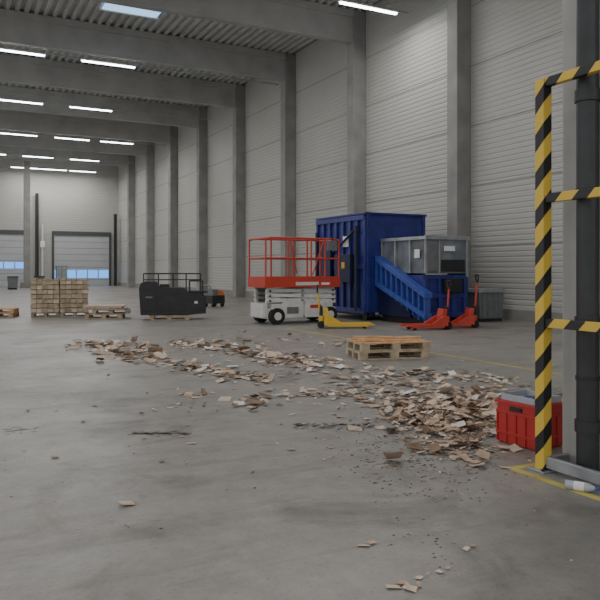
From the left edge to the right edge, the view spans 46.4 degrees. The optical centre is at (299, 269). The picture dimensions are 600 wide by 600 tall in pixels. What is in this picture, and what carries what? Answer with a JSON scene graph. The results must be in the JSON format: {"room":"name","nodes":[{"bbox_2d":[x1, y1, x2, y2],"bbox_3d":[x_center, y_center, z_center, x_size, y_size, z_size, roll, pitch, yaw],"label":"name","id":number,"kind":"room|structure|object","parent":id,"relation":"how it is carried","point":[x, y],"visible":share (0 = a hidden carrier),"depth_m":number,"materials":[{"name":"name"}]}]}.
{"room":"warehouse interior","nodes":[
{"label":"warehouse interior","id":0,"kind":"room"},
{"bbox_2d":[0,158,117,285],"bbox_3d":[-32.434,-4.771,64.423,31.200,12.743,0.250,0,0,-27],"label":"wall","id":1,"kind":"structure","parent":0,"point":[72,201],"depth_m":68.68,"materials":[{"name":"white metal"}]},
{"bbox_2d":[0,230,23,286],"bbox_3d":[-28.554,-1.100,66.170,5.300,5.400,0.150,0,0,-27],"label":"door","id":2,"kind":"structure","parent":1,"relation":"in","point":[11,241],"depth_m":66.71,"materials":[{"name":"grey metal"}]},
{"bbox_2d":[35,193,116,285],"bbox_3d":[-21.971,-2.900,68.900,7.661,9.000,0.324,0,0,-21],"label":"posts","id":3,"kind":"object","parent":1,"relation":"attached to","point":[42,243],"depth_m":67.56,"materials":[{"name":"metal"}]},
{"bbox_2d":[52,231,110,285],"bbox_3d":[-21.706,-1.100,69.690,5.700,5.400,0.150,0,0,-27],"label":"door","id":4,"kind":"structure","parent":1,"relation":"in","point":[86,255],"depth_m":69.80,"materials":[{"name":"grey metal"}]},
{"bbox_2d":[127,155,134,286],"bbox_3d":[-15.788,-4.700,65.395,0.600,12.600,0.540,0,0,-27],"label":"wall column","id":5,"kind":"structure","parent":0,"point":[131,166],"depth_m":65.15,"materials":[{"name":"concrete"}]},
{"bbox_2d":[146,142,153,280],"bbox_3d":[-12.753,-4.700,59.489,0.600,12.600,0.540,0,0,-27],"label":"wall column","id":6,"kind":"structure","parent":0,"point":[150,148],"depth_m":59.23,"materials":[{"name":"concrete"}]},
{"bbox_2d":[168,126,177,286],"bbox_3d":[-9.718,-4.700,53.584,0.600,12.600,0.540,0,0,-27],"label":"wall column","id":7,"kind":"structure","parent":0,"point":[173,145],"depth_m":53.36,"materials":[{"name":"concrete"}]},
{"bbox_2d":[0,0,379,107],"bbox_3d":[-12.690,-11.150,26.224,31.400,0.300,86.250,0,0,-27],"label":"ceiling","id":8,"kind":"structure","parent":0,"point":[79,10],"depth_m":32.67,"materials":[{"name":"metal"}]},
{"bbox_2d":[0,159,117,172],"bbox_3d":[-31.533,-10.225,61.936,30.530,1.550,0.180,0,0,-27],"label":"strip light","id":9,"kind":"object","parent":8,"relation":"hanging from","point":[13,166],"depth_m":66.15,"materials":[{"name":"white plastic"}]},
{"bbox_2d":[0,146,127,166],"bbox_3d":[-29.396,-10.325,58.401,31.100,1.350,0.500,0,0,-27],"label":"roof beam","id":10,"kind":"structure","parent":8,"relation":"attached to","point":[3,149],"depth_m":62.47,"materials":[{"name":"concrete"}]},
{"bbox_2d":[0,147,135,162],"bbox_3d":[-28.242,-10.225,55.532,30.530,1.550,0.180,0,0,-27],"label":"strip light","id":11,"kind":"object","parent":8,"relation":"hanging from","point":[23,155],"depth_m":59.63,"materials":[{"name":"white plastic"}]},
{"bbox_2d":[0,130,146,155],"bbox_3d":[-26.361,-10.325,52.496,31.100,1.350,0.500,0,0,-27],"label":"roof beam","id":12,"kind":"structure","parent":8,"relation":"attached to","point":[42,142],"depth_m":56.42,"materials":[{"name":"concrete"}]},
{"bbox_2d":[0,131,166,145],"bbox_3d":[-23.808,-10.225,46.904,30.530,1.550,0.180,0,0,-27],"label":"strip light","id":13,"kind":"object","parent":8,"relation":"hanging from","point":[1,132],"depth_m":50.68,"materials":[{"name":"white plastic"}]},
{"bbox_2d":[0,109,169,143],"bbox_3d":[-23.326,-10.325,46.590,31.100,1.350,0.500,0,0,-27],"label":"roof beam","id":14,"kind":"structure","parent":8,"relation":"attached to","point":[10,120],"depth_m":50.34,"materials":[{"name":"concrete"}]},
{"bbox_2d":[0,85,198,127],"bbox_3d":[-20.291,-10.325,40.684,31.100,1.350,0.500,0,0,-27],"label":"roof beam","id":15,"kind":"structure","parent":8,"relation":"attached to","point":[5,91],"depth_m":44.33,"materials":[{"name":"concrete"}]},
{"bbox_2d":[0,97,213,119],"bbox_3d":[-19.100,-10.225,37.743,30.530,1.550,0.180,0,0,-27],"label":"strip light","id":16,"kind":"object","parent":8,"relation":"hanging from","point":[1,99],"depth_m":40.96,"materials":[{"name":"white plastic"}]},
{"bbox_2d":[0,53,235,107],"bbox_3d":[-17.255,-10.325,34.779,31.100,1.350,0.500,0,0,-27],"label":"roof beam","id":17,"kind":"structure","parent":8,"relation":"attached to","point":[14,69],"depth_m":38.21,"materials":[{"name":"concrete"}]},
{"bbox_2d":[99,3,160,19],"bbox_3d":[-6.988,-10.910,29.239,2.500,0.140,1.200,0,0,-27],"label":"skylight","id":18,"kind":"object","parent":8,"relation":"attached to","point":[107,7],"visible":0.6,"depth_m":29.46,"materials":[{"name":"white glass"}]},
{"bbox_2d":[0,47,277,84],"bbox_3d":[-14.711,-10.225,29.205,30.530,1.550,0.180,0,0,-27],"label":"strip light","id":19,"kind":"object","parent":8,"relation":"hanging from","point":[5,49],"depth_m":32.03,"materials":[{"name":"white plastic"}]},
{"bbox_2d":[0,8,284,81],"bbox_3d":[-14.220,-10.325,28.873,31.100,1.350,0.500,0,0,-27],"label":"roof beam","id":20,"kind":"structure","parent":8,"relation":"attached to","point":[17,28],"depth_m":32.09,"materials":[{"name":"concrete"}]},
{"bbox_2d":[92,0,353,44],"bbox_3d":[-11.185,-10.325,22.967,31.100,1.350,0.500,0,0,-27],"label":"roof beam","id":21,"kind":"structure","parent":8,"relation":"attached to","point":[303,18],"depth_m":27.96,"materials":[{"name":"concrete"}]},
{"bbox_2d":[338,0,407,14],"bbox_3d":[-9.546,-10.225,19.155,30.530,1.550,0.180,0,0,-27],"label":"ceiling light","id":22,"kind":"object","parent":8,"relation":"hanging from","point":[345,2],"depth_m":25.31,"materials":[{"name":"white plastic"}]},
{"bbox_2d":[196,107,206,293],"bbox_3d":[-6.682,-4.700,47.678,0.600,12.600,0.540,0,0,-27],"label":"wall column","id":23,"kind":"structure","parent":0,"point":[201,131],"depth_m":47.45,"materials":[{"name":"concrete"}]},
{"bbox_2d":[233,84,244,296],"bbox_3d":[-3.647,-4.700,41.772,0.600,12.600,0.540,0,0,-27],"label":"wall column","id":24,"kind":"structure","parent":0,"point":[239,110],"depth_m":41.52,"materials":[{"name":"concrete"}]},
{"bbox_2d":[281,53,295,275],"bbox_3d":[-0.612,-4.700,35.866,0.600,12.600,0.540,0,0,-27],"label":"wall column","id":25,"kind":"structure","parent":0,"point":[288,86],"depth_m":35.66,"materials":[{"name":"concrete"}]},
{"bbox_2d":[0,286,599,599],"bbox_3d":[-12.658,1.698,26.325,31.550,0.203,86.401,0,0,-27],"label":"floor","id":26,"kind":"structure","parent":0,"point":[289,539],"depth_m":5.37,"materials":[{"name":"concrete"}]},
{"bbox_2d":[0,308,18,317],"bbox_3d":[-10.328,1.455,23.925,1.240,0.290,0.867,0,0,-7],"label":"wooden pallet","id":27,"kind":"object","parent":26,"relation":"on","point":[13,312],"visible":1,"depth_m":23.82,"materials":[{"name":"brown wood"}]},
{"bbox_2d":[7,276,17,289],"bbox_3d":[-23.637,1.060,57.587,0.860,1.080,0.846,0,0,-27],"label":"wheelie bin","id":28,"kind":"object","parent":26,"relation":"on","point":[12,281],"visible":1,"depth_m":57.27,"materials":[{"name":"plastic"}]},
{"bbox_2d":[20,161,29,287],"bbox_3d":[-24.282,-4.025,62.233,1.000,11.250,1.100,0,0,-27],"label":"column","id":29,"kind":"structure","parent":26,"relation":"on","point":[26,284],"depth_m":61.99,"materials":[{"name":"concrete"}]},
{"bbox_2d":[30,278,89,316],"bbox_3d":[-8.268,0.943,24.173,1.897,1.314,0.767,0,0,-15],"label":"crates","id":30,"kind":"object","parent":26,"relation":"on","point":[45,297],"visible":0.98,"depth_m":23.84,"materials":[{"name":"beige cardboard"}]},
{"bbox_2d":[56,266,66,284],"bbox_3d":[-23.014,0.600,67.533,1.000,2.000,0.530,0,0,-27],"label":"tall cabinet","id":31,"kind":"object","parent":26,"relation":"on","point":[61,271],"visible":0.48,"depth_m":67.28,"materials":[{"name":"metal"}]},
{"bbox_2d":[82,304,130,318],"bbox_3d":[-6.439,1.385,23.406,1.525,0.430,0.918,0,0,-7],"label":"wooden pallet","id":32,"kind":"object","parent":26,"relation":"on","point":[111,307],"visible":1,"depth_m":23.03,"materials":[{"name":"brown wood"}]},
{"bbox_2d":[139,273,207,319],"bbox_3d":[-4.115,0.849,22.819,2.173,1.501,0.838,0,0,-9],"label":"machine","id":33,"kind":"object","parent":26,"relation":"on","point":[156,299],"visible":1,"depth_m":22.43,"materials":[{"name":"black metal"}]},
{"bbox_2d":[201,285,224,306],"bbox_3d":[-3.794,1.113,30.398,0.600,0.967,0.870,0,0,43],"label":"machine","id":34,"kind":"object","parent":26,"relation":"on","point":[213,297],"visible":0.9,"depth_m":30.21,"materials":[{"name":"metal"}]},
{"bbox_2d":[2,421,514,494],"bbox_3d":[-0.505,1.599,6.270,4.127,0.001,3.790,0,0,-27],"label":"debris","id":35,"kind":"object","parent":26,"relation":"on","point":[297,425],"depth_m":6.84,"materials":[{"name":"brown wood"}]},
{"bbox_2d":[23,330,562,591],"bbox_3d":[-0.422,1.510,10.712,8.030,0.172,14.634,0,0,-8],"label":"scraps","id":36,"kind":"object","parent":26,"relation":"on","point":[435,408],"visible":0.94,"depth_m":8.57,"materials":[{"name":"cardboard"}]},
{"bbox_2d":[248,237,339,323],"bbox_3d":[-0.158,0.288,21.505,2.659,2.617,1.200,0,0,-30],"label":"scissor lift","id":37,"kind":"object","parent":26,"relation":"on","point":[287,296],"visible":0.94,"depth_m":21.09,"materials":[{"name":"white paint"}]},
{"bbox_2d":[3,372,597,589],"bbox_3d":[-0.462,1.595,7.202,4.913,0.006,7.427,0,0,0],"label":"crumb","id":38,"kind":"object","parent":26,"relation":"on","point":[311,372],"visible":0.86,"depth_m":5.54,"materials":[{"name":"brown cardboard"}]},
{"bbox_2d":[316,285,374,328],"bbox_3d":[1.244,1.000,19.285,1.590,1.199,0.540,0,0,0],"label":"truck","id":39,"kind":"object","parent":26,"relation":"on","point":[330,321],"visible":1,"depth_m":19.02,"materials":[{"name":"yellow paint"}]},
{"bbox_2d":[346,336,430,359],"bbox_3d":[1.647,1.415,12.989,1.402,0.370,0.920,0,0,-12],"label":"wooden pallets","id":40,"kind":"object","parent":26,"relation":"on","point":[390,347],"visible":1,"depth_m":12.70,"materials":[{"name":"brown wood"}]},
{"bbox_2d":[315,212,469,322],"bbox_3d":[2.820,-0.105,22.626,2.600,3.410,5.770,0,0,-27],"label":"waste compactor","id":41,"kind":"object","parent":26,"relation":"on","point":[385,258],"visible":0.87,"depth_m":21.77,"materials":[{"name":"blue paint"}]},
{"bbox_2d":[398,280,451,329],"bbox_3d":[3.398,0.940,18.846,1.410,1.321,0.540,0,0,-15],"label":"truck","id":42,"kind":"object","parent":26,"relation":"on","point":[441,320],"visible":1,"depth_m":18.82,"materials":[{"name":"red paint"}]},
{"bbox_2d":[451,274,478,327],"bbox_3d":[4.331,0.860,19.430,1.273,1.480,0.540,0,0,-7],"label":"truck","id":43,"kind":"object","parent":26,"relation":"on","point":[469,318],"visible":0.74,"depth_m":19.38,"materials":[{"name":"red paint"}]},
{"bbox_2d":[468,288,504,321],"bbox_3d":[5.794,1.090,21.979,0.994,1.020,0.800,0,0,-21],"label":"lidded container","id":44,"kind":"object","parent":26,"relation":"on","point":[489,306],"visible":0.87,"depth_m":21.65,"materials":[{"name":"metal"}]},
{"bbox_2d":[495,389,562,449],"bbox_3d":[2.124,1.373,6.455,0.420,0.455,0.480,0,0,-31],"label":"plastic crate","id":45,"kind":"object","parent":26,"relation":"on","point":[515,412],"visible":0.64,"depth_m":6.34,"materials":[{"name":"plastic"}]},
{"bbox_2d":[527,60,599,484],"bbox_3d":[2.275,0.037,5.155,0.360,3.125,1.270,0,0,-27],"label":"frame","id":46,"kind":"object","parent":26,"relation":"on","point":[545,462],"visible":1,"depth_m":5.56,"materials":[{"name":"metal"}]},
{"bbox_2d":[563,0,599,468],"bbox_3d":[2.543,-4.025,5.619,0.500,11.250,0.670,0,0,-27],"label":"concrete column","id":47,"kind":"structure","parent":26,"relation":"on","point":[569,6],"depth_m":5.73,"materials":[{"name":"grey concrete"}]},
{"bbox_2d":[574,0,599,479],"bbox_3d":[2.232,-4.025,5.420,0.233,11.250,0.219,0,0,-27],"label":"drain pipe","id":48,"kind":"object","parent":47,"relation":"attached to","point":[587,92],"visible":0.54,"depth_m":5.34,"materials":[{"name":"metal"}]},
{"bbox_2d":[565,480,598,491],"bbox_3d":[2.038,1.566,5.061,0.225,0.067,0.067,0,0,33],"label":"plastic bottle","id":49,"kind":"object","parent":26,"relation":"on","point":[569,484],"visible":1,"depth_m":5.04,"materials":[{"name":"white plastic"}]},
{"bbox_2d":[118,0,562,321],"bbox_3d":[1.133,-4.771,33.357,0.290,12.743,86.300,0,0,-27],"label":"wall","id":50,"kind":"structure","parent":0,"point":[515,44],"depth_m":27.74,"materials":[{"name":"metal"}]},
{"bbox_2d":[348,10,365,213],"bbox_3d":[2.423,-4.700,29.961,0.600,12.600,0.540,0,0,-27],"label":"wall column","id":51,"kind":"structure","parent":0,"point":[357,48],"depth_m":29.73,"materials":[{"name":"concrete"}]},
{"bbox_2d":[447,0,470,287],"bbox_3d":[5.458,-4.700,24.055,0.600,12.600,0.540,0,0,-27],"label":"wall column","id":52,"kind":"structure","parent":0,"point":[458,11],"depth_m":23.84,"materials":[{"name":"concrete"}]}
]}

